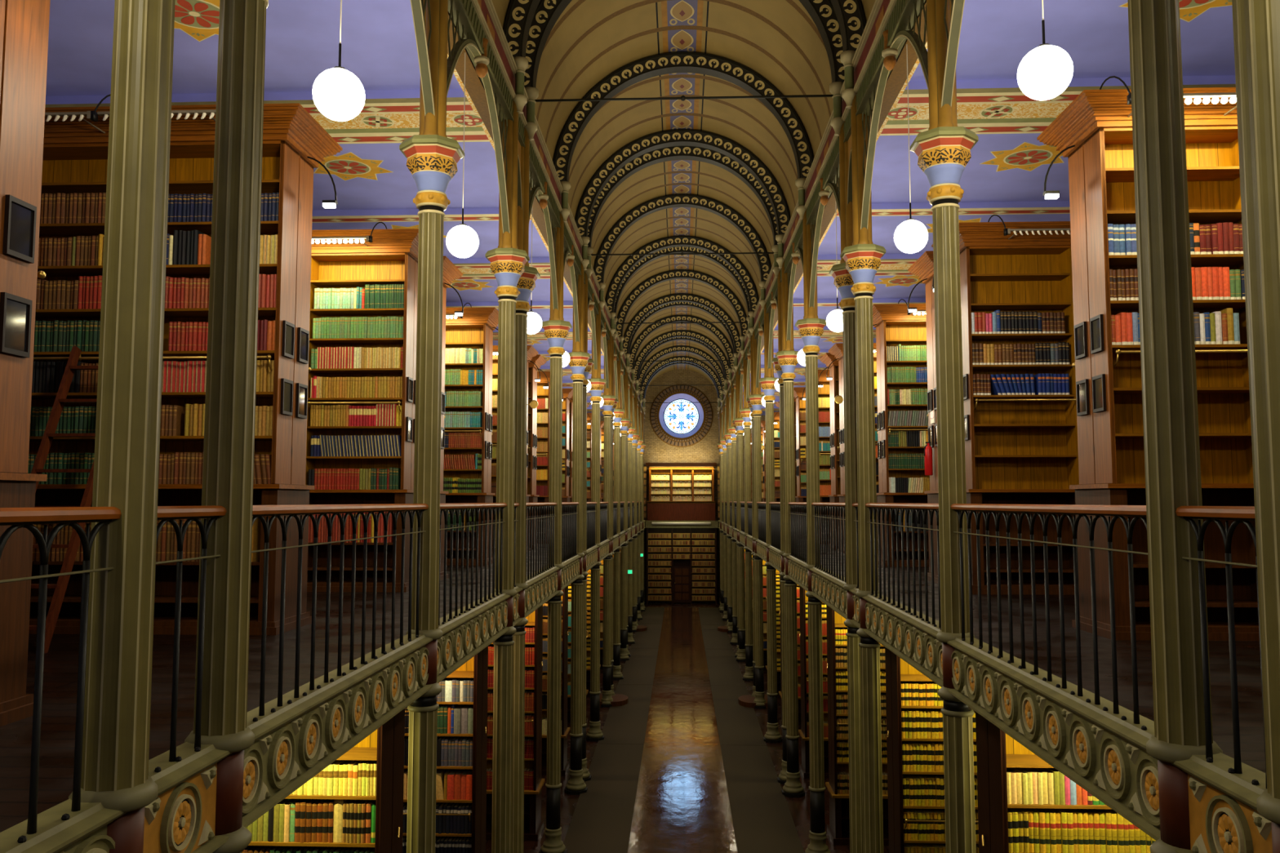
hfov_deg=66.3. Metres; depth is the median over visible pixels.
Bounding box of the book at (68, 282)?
[65,280,71,309]
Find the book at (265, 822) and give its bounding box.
[262,811,268,841]
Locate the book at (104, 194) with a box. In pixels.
[101,192,106,222]
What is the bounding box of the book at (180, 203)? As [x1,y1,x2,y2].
[177,194,182,222]
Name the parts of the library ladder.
rail, rail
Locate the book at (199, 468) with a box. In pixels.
[197,453,202,484]
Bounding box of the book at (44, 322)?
[40,320,46,351]
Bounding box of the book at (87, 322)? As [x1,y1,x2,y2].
[84,320,89,351]
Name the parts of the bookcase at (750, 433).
panel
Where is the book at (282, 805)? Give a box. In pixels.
[278,799,291,842]
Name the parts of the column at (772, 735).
moulding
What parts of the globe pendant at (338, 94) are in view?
globe, stem, cord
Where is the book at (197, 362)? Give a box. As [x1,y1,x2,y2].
[195,360,200,391]
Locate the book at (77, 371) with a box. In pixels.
[74,361,86,392]
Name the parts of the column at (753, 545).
moulding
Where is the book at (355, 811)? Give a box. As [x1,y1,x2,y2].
[353,800,361,843]
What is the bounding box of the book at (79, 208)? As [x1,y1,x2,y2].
[76,193,82,222]
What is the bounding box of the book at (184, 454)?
[182,452,188,484]
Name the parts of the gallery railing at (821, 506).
handrail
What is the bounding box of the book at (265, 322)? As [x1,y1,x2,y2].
[262,319,268,350]
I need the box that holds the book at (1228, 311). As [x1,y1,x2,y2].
[1220,307,1234,344]
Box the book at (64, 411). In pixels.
[62,407,67,433]
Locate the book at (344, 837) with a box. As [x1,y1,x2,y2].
[342,800,350,843]
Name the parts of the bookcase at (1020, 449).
label frame, label frame, panel, cornice, shelf, shelf, shelf, shelf, shelf, shelf, shelf, ladder rail, shelf, panel, shelf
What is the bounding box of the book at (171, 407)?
[168,404,173,435]
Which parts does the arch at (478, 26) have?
cornice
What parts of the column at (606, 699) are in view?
moulding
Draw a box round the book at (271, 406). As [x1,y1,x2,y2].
[269,405,273,435]
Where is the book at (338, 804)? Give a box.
[333,799,346,842]
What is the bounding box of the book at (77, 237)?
[75,235,80,265]
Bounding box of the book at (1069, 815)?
[1062,808,1074,852]
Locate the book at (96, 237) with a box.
[94,235,98,265]
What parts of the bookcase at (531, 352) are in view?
panel, cornice, panel, label frame, label frame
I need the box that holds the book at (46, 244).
[43,238,48,266]
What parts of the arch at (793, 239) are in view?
cornice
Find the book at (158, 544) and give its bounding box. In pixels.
[156,520,161,561]
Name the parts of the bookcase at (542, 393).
panel, shelf, cornice, panel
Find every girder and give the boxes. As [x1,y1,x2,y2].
[0,799,127,852]
[142,742,231,852]
[241,634,432,827]
[436,592,511,683]
[512,585,523,626]
[524,565,559,617]
[560,554,581,590]
[582,553,585,574]
[586,544,599,571]
[600,538,609,561]
[613,533,619,551]
[620,530,626,546]
[627,527,631,540]
[631,524,635,537]
[636,522,639,533]
[640,520,642,531]
[644,520,718,528]
[724,523,727,533]
[728,524,732,537]
[732,527,737,541]
[738,530,745,546]
[746,533,752,551]
[755,538,766,562]
[767,544,781,572]
[782,554,785,575]
[786,554,808,591]
[808,566,847,619]
[848,586,860,628]
[862,593,942,687]
[946,637,1160,840]
[1171,752,1272,852]
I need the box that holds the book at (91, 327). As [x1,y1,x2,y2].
[88,320,93,351]
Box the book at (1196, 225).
[1193,222,1199,253]
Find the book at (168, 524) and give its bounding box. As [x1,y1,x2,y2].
[165,521,170,560]
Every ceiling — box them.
[44,0,604,415]
[492,0,875,391]
[742,0,1235,415]
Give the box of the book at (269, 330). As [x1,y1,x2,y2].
[266,320,272,350]
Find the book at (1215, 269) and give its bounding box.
[1212,266,1219,299]
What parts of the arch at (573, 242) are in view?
cornice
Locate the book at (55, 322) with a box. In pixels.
[53,320,58,351]
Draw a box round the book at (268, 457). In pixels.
[264,454,271,484]
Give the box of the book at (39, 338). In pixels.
[37,320,42,351]
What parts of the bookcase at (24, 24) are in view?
label frame, label frame, panel, ladder rail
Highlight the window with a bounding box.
[663,398,699,434]
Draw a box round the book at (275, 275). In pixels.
[272,274,276,307]
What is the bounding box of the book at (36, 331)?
[33,320,38,351]
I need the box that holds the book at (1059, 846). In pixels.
[1050,808,1062,852]
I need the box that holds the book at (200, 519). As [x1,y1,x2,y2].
[198,519,200,561]
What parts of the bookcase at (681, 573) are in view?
shelf, shelf, shelf, shelf, shelf, door, shelf, shelf, shelf, shelf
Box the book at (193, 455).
[189,452,195,484]
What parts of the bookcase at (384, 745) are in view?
shelf, shelf, shelf, panel, panel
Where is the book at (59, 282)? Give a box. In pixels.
[55,280,61,309]
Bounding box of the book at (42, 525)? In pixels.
[40,524,44,536]
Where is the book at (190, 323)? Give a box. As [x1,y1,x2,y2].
[187,321,192,351]
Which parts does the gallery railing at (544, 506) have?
handrail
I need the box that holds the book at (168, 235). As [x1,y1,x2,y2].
[165,233,170,264]
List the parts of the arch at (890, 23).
cornice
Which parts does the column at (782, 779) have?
moulding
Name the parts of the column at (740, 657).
moulding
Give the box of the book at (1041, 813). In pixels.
[1034,808,1045,852]
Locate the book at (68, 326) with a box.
[65,320,70,351]
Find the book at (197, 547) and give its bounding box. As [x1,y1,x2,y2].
[195,523,199,561]
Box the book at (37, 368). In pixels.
[34,361,39,392]
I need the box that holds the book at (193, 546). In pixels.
[190,518,200,561]
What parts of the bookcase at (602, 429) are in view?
cornice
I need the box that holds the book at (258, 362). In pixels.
[255,360,260,391]
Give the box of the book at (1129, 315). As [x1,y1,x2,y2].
[1125,312,1133,344]
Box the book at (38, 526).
[35,524,41,561]
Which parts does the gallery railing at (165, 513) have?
handrail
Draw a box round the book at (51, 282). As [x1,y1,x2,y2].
[47,280,53,309]
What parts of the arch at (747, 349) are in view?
cornice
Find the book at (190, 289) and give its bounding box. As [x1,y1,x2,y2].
[188,278,192,307]
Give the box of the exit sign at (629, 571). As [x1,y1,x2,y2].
[627,569,632,573]
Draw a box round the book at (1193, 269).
[1191,266,1195,299]
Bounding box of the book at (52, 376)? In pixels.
[49,361,55,392]
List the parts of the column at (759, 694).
moulding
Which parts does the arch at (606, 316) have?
cornice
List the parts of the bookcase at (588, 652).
panel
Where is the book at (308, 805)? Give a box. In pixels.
[305,799,316,842]
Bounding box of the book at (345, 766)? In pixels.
[342,760,353,795]
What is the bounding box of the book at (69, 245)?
[66,236,72,266]
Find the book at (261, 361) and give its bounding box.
[259,360,262,391]
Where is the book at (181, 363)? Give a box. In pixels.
[178,361,184,391]
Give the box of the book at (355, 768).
[352,760,361,795]
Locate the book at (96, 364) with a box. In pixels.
[93,363,98,392]
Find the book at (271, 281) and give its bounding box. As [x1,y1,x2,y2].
[268,274,274,307]
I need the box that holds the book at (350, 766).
[347,760,358,795]
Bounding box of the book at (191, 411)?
[188,404,193,435]
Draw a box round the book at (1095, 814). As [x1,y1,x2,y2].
[1088,808,1100,852]
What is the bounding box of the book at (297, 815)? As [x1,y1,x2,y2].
[294,799,304,842]
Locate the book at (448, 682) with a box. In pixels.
[444,678,453,702]
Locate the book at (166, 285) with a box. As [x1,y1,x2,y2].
[164,276,169,308]
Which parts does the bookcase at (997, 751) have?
panel, panel, shelf, shelf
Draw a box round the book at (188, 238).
[185,231,191,264]
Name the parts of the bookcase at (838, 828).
panel, shelf, shelf, shelf, shelf, panel, shelf, shelf, ladder rail, shelf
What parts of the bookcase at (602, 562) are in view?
panel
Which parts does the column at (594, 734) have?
moulding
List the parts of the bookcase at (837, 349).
label frame, label frame, panel, label frame, label frame, cornice, panel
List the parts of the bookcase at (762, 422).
cornice, panel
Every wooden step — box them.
[600,693,627,706]
[635,625,647,631]
[717,626,728,632]
[737,694,767,708]
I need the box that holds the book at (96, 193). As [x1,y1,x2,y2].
[93,192,98,222]
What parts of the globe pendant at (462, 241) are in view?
globe, stem, cord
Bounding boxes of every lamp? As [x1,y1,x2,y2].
[307,155,337,208]
[444,283,463,315]
[528,360,540,381]
[538,368,548,388]
[817,367,827,386]
[826,358,839,379]
[907,278,927,312]
[932,276,933,292]
[1043,144,1075,199]
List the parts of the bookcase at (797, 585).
panel, panel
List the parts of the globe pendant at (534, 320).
cord, globe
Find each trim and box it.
[447,0,927,384]
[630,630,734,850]
[649,384,713,447]
[658,393,703,438]
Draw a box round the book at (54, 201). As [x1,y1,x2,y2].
[51,193,56,223]
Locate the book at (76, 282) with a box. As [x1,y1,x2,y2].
[72,280,79,309]
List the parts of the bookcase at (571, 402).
panel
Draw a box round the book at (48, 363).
[44,361,50,392]
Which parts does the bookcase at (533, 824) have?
shelf, shelf, shelf, ladder rail, panel, shelf, shelf, shelf, panel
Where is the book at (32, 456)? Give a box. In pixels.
[29,454,35,473]
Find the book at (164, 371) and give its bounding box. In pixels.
[161,360,167,391]
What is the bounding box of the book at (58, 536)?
[55,523,60,561]
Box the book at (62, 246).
[59,237,64,266]
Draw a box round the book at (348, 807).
[346,800,354,843]
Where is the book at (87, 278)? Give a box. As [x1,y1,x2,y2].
[84,276,89,309]
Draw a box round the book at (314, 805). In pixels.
[311,799,321,842]
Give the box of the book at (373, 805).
[370,800,375,843]
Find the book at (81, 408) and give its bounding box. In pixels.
[78,406,84,433]
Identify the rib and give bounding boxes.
[503,0,866,114]
[524,0,844,140]
[553,51,813,222]
[575,128,790,270]
[585,145,780,279]
[593,194,770,310]
[605,235,758,336]
[612,246,751,341]
[616,269,747,357]
[622,293,741,372]
[627,302,736,374]
[630,315,733,385]
[634,330,728,395]
[636,337,726,396]
[638,346,724,404]
[641,356,721,411]
[643,361,719,412]
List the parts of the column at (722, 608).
moulding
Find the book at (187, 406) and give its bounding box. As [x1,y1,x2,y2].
[184,404,191,435]
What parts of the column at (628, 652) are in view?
moulding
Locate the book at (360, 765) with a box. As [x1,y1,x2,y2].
[357,760,364,795]
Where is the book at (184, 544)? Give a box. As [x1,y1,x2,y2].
[182,519,186,561]
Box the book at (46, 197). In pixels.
[43,193,48,223]
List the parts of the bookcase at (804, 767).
panel, panel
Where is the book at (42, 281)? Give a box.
[40,280,46,309]
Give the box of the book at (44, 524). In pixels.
[44,524,48,536]
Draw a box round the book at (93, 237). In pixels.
[90,235,95,265]
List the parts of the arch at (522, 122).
spandrel panel, cornice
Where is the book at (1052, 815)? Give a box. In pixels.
[1045,808,1057,852]
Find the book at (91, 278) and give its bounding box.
[88,275,93,308]
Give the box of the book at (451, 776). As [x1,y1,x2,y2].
[447,770,456,799]
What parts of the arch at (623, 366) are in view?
cornice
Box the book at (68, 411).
[66,406,71,433]
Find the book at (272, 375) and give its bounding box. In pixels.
[270,360,274,391]
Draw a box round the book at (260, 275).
[257,273,261,307]
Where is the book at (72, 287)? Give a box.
[69,280,74,309]
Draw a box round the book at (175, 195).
[173,193,177,222]
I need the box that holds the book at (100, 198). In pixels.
[97,192,102,222]
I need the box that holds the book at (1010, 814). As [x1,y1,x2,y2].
[1007,808,1013,852]
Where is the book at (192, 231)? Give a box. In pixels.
[189,230,193,264]
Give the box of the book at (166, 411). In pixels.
[164,404,169,435]
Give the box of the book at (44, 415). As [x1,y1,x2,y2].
[41,407,47,435]
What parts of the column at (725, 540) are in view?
moulding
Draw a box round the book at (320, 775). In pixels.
[318,769,323,795]
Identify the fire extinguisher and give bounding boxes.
[924,441,933,475]
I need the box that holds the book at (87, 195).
[84,192,90,222]
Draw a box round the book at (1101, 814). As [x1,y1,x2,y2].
[1094,808,1106,852]
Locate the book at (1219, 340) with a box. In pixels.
[1213,311,1222,344]
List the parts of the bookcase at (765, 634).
panel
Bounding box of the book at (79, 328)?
[75,320,82,350]
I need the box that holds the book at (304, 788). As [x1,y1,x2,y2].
[302,782,306,795]
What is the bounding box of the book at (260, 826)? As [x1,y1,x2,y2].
[257,814,263,841]
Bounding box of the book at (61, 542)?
[58,526,64,561]
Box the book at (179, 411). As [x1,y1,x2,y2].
[172,404,185,435]
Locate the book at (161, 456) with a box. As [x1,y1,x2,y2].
[158,454,163,484]
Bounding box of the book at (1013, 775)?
[1006,767,1017,804]
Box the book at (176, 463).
[173,452,179,484]
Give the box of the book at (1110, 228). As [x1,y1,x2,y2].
[1107,223,1114,255]
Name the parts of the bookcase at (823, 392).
cornice, shelf, shelf, panel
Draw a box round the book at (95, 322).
[92,320,97,351]
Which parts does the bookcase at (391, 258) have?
panel, shelf, shelf, shelf, shelf, ladder rail, shelf, shelf, shelf, shelf, shelf, cornice, label frame, panel, label frame, label frame, label frame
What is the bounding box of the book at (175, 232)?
[172,230,178,264]
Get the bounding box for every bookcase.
[0,0,50,726]
[28,102,342,635]
[248,708,404,852]
[287,228,418,592]
[402,646,488,852]
[440,256,462,581]
[443,306,498,565]
[485,604,545,840]
[491,345,538,552]
[527,354,546,549]
[536,371,550,544]
[541,586,569,775]
[561,388,573,538]
[567,576,588,728]
[568,395,573,502]
[586,413,591,502]
[586,569,600,697]
[600,421,604,502]
[600,428,604,502]
[600,560,603,672]
[613,434,613,502]
[645,462,716,520]
[645,528,718,604]
[750,433,751,502]
[751,427,763,502]
[760,420,765,502]
[762,560,767,674]
[765,569,781,698]
[773,412,780,502]
[778,572,800,729]
[793,386,806,538]
[793,398,796,502]
[798,586,828,778]
[804,369,831,544]
[819,352,840,550]
[825,604,888,846]
[827,342,878,553]
[872,303,929,566]
[884,647,978,852]
[907,250,966,583]
[931,221,1086,595]
[975,711,1111,852]
[1036,87,1259,640]
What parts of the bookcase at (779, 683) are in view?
panel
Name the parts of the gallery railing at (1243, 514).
handrail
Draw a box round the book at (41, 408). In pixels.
[38,406,45,436]
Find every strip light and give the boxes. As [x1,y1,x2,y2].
[44,93,110,133]
[97,109,215,120]
[311,222,386,246]
[445,302,471,319]
[648,466,712,466]
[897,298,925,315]
[987,214,1071,239]
[1099,75,1236,117]
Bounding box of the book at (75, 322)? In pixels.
[73,320,77,346]
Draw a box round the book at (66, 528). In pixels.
[62,525,68,561]
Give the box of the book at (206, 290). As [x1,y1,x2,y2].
[204,278,208,307]
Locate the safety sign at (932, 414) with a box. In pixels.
[929,410,935,423]
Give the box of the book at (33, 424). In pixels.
[31,406,37,436]
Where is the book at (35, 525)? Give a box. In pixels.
[31,524,36,561]
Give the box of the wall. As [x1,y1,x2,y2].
[600,368,764,601]
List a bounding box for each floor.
[0,538,564,832]
[485,601,888,852]
[627,607,737,852]
[798,538,1265,773]
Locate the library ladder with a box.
[28,346,98,653]
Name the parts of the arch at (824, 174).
cornice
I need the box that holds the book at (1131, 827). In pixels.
[1128,821,1135,852]
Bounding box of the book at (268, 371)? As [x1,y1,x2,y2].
[266,360,271,391]
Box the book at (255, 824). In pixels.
[252,818,257,841]
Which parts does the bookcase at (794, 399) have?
panel, panel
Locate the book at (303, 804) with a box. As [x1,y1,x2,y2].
[299,799,311,843]
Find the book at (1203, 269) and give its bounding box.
[1200,266,1208,299]
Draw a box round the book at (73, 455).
[70,453,75,484]
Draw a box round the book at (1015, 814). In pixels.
[1008,808,1019,852]
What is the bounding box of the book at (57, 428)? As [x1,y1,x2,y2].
[54,419,59,433]
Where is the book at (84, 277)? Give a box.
[81,275,86,309]
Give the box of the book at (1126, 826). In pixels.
[1123,817,1129,852]
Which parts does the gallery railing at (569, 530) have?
handrail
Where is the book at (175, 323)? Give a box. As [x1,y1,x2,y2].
[172,321,177,351]
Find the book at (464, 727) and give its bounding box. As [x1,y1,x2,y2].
[460,704,471,733]
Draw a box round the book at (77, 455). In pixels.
[74,453,84,484]
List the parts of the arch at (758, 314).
cornice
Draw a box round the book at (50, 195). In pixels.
[46,193,53,223]
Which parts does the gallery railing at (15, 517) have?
handrail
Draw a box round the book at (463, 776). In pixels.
[460,770,470,799]
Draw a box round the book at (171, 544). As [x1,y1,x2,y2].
[169,519,174,560]
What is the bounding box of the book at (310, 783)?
[306,777,313,795]
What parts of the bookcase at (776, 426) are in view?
cornice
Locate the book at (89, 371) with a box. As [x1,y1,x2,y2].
[86,363,92,392]
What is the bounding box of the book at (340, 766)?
[337,760,349,795]
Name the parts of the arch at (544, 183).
cornice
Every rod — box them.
[534,94,833,102]
[591,252,773,255]
[616,321,747,324]
[630,360,733,361]
[639,384,724,386]
[644,401,703,403]
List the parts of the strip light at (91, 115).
bulb, bulb, bulb, bulb, bulb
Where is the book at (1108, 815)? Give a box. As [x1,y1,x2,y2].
[1100,808,1112,852]
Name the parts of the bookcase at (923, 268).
cornice, label frame, label frame, panel, label frame, label frame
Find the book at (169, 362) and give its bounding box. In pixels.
[165,360,171,391]
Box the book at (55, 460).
[53,453,57,484]
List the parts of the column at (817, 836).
moulding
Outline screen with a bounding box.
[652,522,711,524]
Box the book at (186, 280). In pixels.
[183,277,189,308]
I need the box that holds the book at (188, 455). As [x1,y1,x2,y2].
[185,453,191,484]
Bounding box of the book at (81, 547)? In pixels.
[80,524,85,561]
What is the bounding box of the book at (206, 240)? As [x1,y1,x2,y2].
[201,234,211,264]
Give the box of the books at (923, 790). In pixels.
[14,192,1245,852]
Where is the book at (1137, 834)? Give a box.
[1134,826,1140,852]
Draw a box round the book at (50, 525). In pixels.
[48,524,52,561]
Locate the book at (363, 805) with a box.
[360,800,368,844]
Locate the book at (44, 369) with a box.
[41,361,46,392]
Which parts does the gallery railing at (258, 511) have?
handrail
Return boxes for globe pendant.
[312,0,364,121]
[445,52,479,257]
[527,208,542,334]
[562,351,569,367]
[586,382,591,391]
[591,396,603,407]
[761,396,764,406]
[774,379,779,391]
[796,349,804,365]
[826,200,842,332]
[893,44,928,253]
[1017,0,1073,100]
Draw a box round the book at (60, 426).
[58,406,66,433]
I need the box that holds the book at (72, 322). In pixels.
[68,320,74,351]
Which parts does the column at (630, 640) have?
moulding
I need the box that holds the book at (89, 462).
[86,453,91,483]
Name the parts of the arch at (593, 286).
cornice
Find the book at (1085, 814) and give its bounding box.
[1078,808,1088,852]
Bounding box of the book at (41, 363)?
[38,361,43,392]
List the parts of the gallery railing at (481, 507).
handrail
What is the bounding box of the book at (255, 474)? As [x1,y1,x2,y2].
[253,453,257,484]
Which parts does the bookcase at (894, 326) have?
label frame, label frame, panel, label frame, label frame, cornice, shelf, shelf, shelf, shelf, shelf, shelf, panel, shelf, ladder rail, shelf, shelf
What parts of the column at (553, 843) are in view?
moulding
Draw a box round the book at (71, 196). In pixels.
[68,193,73,223]
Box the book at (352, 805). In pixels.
[349,800,357,843]
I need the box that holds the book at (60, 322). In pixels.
[57,320,63,351]
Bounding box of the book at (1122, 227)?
[1118,224,1125,254]
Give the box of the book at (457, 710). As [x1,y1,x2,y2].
[453,705,462,733]
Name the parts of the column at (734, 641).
moulding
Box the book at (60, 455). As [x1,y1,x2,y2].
[57,453,67,484]
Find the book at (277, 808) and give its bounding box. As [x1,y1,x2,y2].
[273,799,285,842]
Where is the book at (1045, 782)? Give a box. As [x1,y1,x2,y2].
[1036,768,1048,804]
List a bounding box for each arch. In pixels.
[410,0,435,115]
[446,0,517,233]
[513,74,528,209]
[524,103,563,309]
[560,193,583,342]
[581,246,586,284]
[587,264,599,369]
[598,290,611,388]
[613,331,620,399]
[618,342,626,413]
[627,368,631,418]
[632,378,635,426]
[637,389,639,433]
[640,398,643,439]
[720,394,724,439]
[722,391,726,433]
[727,377,731,426]
[731,365,735,419]
[737,342,745,412]
[743,329,750,399]
[752,288,766,387]
[764,262,777,369]
[779,244,784,282]
[782,190,806,341]
[803,97,844,307]
[840,68,856,204]
[851,0,928,229]
[941,0,964,106]
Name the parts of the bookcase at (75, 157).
shelf, shelf, shelf, shelf, ladder rail, shelf, shelf, shelf, panel, shelf, shelf, cornice, label frame, label frame, panel, label frame, label frame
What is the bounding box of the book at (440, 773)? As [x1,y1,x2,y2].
[435,769,444,799]
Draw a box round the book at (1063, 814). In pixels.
[1056,808,1068,852]
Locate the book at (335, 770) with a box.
[333,760,345,795]
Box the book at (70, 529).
[67,525,72,544]
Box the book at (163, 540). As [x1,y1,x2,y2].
[160,522,166,561]
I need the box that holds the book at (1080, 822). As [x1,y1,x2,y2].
[1073,808,1084,852]
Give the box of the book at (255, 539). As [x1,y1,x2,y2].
[251,516,261,561]
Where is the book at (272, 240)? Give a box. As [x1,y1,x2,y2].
[270,235,275,263]
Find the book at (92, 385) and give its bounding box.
[90,364,95,392]
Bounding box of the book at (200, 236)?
[197,234,202,264]
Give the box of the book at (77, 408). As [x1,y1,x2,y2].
[73,406,79,433]
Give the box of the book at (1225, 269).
[1222,266,1231,299]
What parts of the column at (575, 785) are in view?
moulding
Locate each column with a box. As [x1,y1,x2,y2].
[68,0,175,813]
[106,807,144,852]
[184,0,268,753]
[213,750,252,852]
[399,0,464,639]
[406,639,442,852]
[485,100,529,596]
[491,595,516,852]
[511,589,528,852]
[514,126,540,589]
[538,568,567,852]
[541,213,572,568]
[564,556,587,795]
[568,262,591,556]
[568,554,591,782]
[582,271,594,554]
[586,304,606,546]
[586,546,604,741]
[600,331,616,540]
[600,540,613,707]
[610,539,614,696]
[611,336,618,539]
[613,353,625,535]
[613,535,623,679]
[620,368,631,531]
[620,532,629,661]
[626,372,631,531]
[626,531,631,657]
[627,382,635,528]
[627,528,635,644]
[631,391,639,526]
[631,526,637,632]
[635,396,639,525]
[635,526,638,626]
[636,401,643,524]
[636,524,642,620]
[640,409,645,522]
[640,522,645,612]
[643,412,646,521]
[643,528,645,609]
[716,410,720,522]
[717,408,723,522]
[718,522,720,609]
[719,522,724,612]
[720,401,726,524]
[721,524,727,620]
[723,396,728,525]
[724,391,732,526]
[726,526,728,626]
[727,526,733,632]
[728,382,736,528]
[729,528,737,644]
[732,371,737,531]
[733,367,744,532]
[734,532,738,657]
[735,532,745,662]
[739,351,751,535]
[742,535,753,681]
[746,335,754,539]
[747,330,764,540]
[751,539,755,697]
[753,540,765,709]
[758,302,778,546]
[763,546,782,743]
[771,270,784,555]
[775,259,798,557]
[777,555,799,785]
[781,557,804,797]
[795,209,826,569]
[804,569,831,852]
[829,120,857,591]
[840,93,885,597]
[844,591,862,852]
[856,597,883,852]
[910,0,978,643]
[937,642,976,852]
[1127,0,1222,763]
[1149,760,1191,852]
[1231,0,1279,824]
[1271,822,1279,852]
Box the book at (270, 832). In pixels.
[267,806,274,841]
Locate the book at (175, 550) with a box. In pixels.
[173,519,179,559]
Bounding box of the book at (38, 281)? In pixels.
[35,279,41,309]
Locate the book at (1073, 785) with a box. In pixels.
[1070,779,1076,804]
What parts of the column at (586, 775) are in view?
moulding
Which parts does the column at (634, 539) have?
moulding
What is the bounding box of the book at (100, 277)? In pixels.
[96,275,102,308]
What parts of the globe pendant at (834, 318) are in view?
globe, cord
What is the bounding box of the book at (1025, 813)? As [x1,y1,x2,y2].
[1019,808,1029,852]
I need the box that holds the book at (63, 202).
[59,192,66,223]
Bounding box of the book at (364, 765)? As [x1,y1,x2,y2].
[361,760,369,795]
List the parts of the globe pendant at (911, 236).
cord, stem, globe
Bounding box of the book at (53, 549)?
[50,524,57,561]
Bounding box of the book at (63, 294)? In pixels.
[60,280,66,309]
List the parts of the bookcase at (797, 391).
panel, cornice, panel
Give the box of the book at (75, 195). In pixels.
[71,192,77,222]
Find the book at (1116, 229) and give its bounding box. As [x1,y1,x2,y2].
[1112,224,1119,254]
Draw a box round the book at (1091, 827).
[1084,808,1094,852]
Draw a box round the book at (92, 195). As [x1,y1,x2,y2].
[88,192,95,222]
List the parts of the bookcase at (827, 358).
cornice, label frame, label frame, label frame, panel, label frame, panel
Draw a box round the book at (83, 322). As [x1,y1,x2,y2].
[81,320,85,351]
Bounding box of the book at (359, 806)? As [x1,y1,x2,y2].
[356,800,365,843]
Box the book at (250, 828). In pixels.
[247,823,252,841]
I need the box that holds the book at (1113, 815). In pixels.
[1106,809,1118,852]
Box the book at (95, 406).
[94,406,96,433]
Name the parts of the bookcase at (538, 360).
panel, label frame, panel, label frame, label frame, label frame, cornice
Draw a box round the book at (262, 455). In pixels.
[259,453,267,484]
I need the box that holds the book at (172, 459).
[169,453,174,484]
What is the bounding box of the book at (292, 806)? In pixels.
[288,799,297,841]
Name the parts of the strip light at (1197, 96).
bulb, bulb, bulb, bulb, bulb, bulb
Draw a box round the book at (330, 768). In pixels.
[326,760,339,795]
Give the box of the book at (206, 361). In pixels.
[204,360,206,391]
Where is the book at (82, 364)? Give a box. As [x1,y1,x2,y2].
[79,363,84,392]
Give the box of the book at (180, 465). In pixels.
[178,452,182,484]
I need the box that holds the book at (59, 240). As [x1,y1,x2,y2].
[55,238,61,266]
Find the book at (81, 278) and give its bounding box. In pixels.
[77,275,83,309]
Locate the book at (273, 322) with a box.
[271,320,275,350]
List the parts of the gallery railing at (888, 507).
handrail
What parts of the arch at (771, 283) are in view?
cornice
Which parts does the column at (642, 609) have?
moulding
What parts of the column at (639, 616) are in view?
moulding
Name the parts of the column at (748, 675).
moulding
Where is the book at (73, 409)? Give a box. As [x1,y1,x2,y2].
[70,407,75,433]
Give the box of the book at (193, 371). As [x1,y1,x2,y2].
[191,360,195,391]
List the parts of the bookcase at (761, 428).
panel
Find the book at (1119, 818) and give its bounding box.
[1111,809,1124,852]
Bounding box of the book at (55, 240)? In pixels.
[52,237,57,266]
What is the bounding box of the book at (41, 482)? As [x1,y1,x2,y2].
[40,462,45,484]
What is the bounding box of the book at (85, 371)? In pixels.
[82,363,88,392]
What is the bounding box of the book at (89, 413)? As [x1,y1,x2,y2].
[86,406,92,433]
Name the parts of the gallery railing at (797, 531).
handrail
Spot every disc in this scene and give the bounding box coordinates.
[526,400,537,408]
[834,395,843,404]
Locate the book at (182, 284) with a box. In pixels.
[179,277,185,308]
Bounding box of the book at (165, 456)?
[161,453,167,484]
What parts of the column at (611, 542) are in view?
moulding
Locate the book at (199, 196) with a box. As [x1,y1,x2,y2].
[196,193,202,222]
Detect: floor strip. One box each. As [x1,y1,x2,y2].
[563,606,664,852]
[697,607,804,852]
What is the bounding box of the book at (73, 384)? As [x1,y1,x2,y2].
[69,369,75,392]
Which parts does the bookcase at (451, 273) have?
label frame, label frame, panel, cornice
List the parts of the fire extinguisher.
handle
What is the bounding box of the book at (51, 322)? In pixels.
[49,321,53,351]
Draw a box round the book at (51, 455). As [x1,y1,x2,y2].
[48,453,54,484]
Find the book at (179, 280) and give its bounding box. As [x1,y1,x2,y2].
[175,277,181,308]
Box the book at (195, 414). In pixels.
[191,404,198,435]
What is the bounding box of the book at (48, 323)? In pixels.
[44,320,50,351]
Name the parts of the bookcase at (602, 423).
panel, cornice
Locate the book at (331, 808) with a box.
[327,799,333,843]
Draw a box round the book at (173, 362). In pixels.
[170,360,176,391]
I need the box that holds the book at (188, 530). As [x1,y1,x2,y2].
[186,521,191,561]
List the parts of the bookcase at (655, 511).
shelf, shelf, shelf, panel, cornice, panel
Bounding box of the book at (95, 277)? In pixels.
[92,275,97,308]
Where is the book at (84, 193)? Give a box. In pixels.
[81,192,86,222]
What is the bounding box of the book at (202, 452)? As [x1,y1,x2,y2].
[200,452,203,484]
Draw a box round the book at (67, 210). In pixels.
[65,193,69,223]
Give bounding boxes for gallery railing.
[0,506,121,834]
[152,506,226,761]
[251,503,428,715]
[438,502,506,625]
[513,502,519,586]
[525,502,556,580]
[561,502,578,561]
[586,502,596,548]
[600,502,608,542]
[613,502,617,535]
[620,502,624,531]
[627,501,630,528]
[631,501,634,525]
[636,501,638,522]
[728,501,732,525]
[733,501,736,528]
[739,502,744,531]
[746,502,751,535]
[756,502,766,542]
[768,502,780,549]
[788,502,807,562]
[811,502,846,581]
[852,502,858,587]
[865,502,941,627]
[951,503,1147,724]
[1175,506,1266,788]
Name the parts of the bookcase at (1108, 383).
label frame, label frame, panel, label frame, label frame, cornice, shelf, shelf, panel, shelf, shelf, shelf, ladder rail, shelf, shelf, shelf, shelf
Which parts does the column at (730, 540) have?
moulding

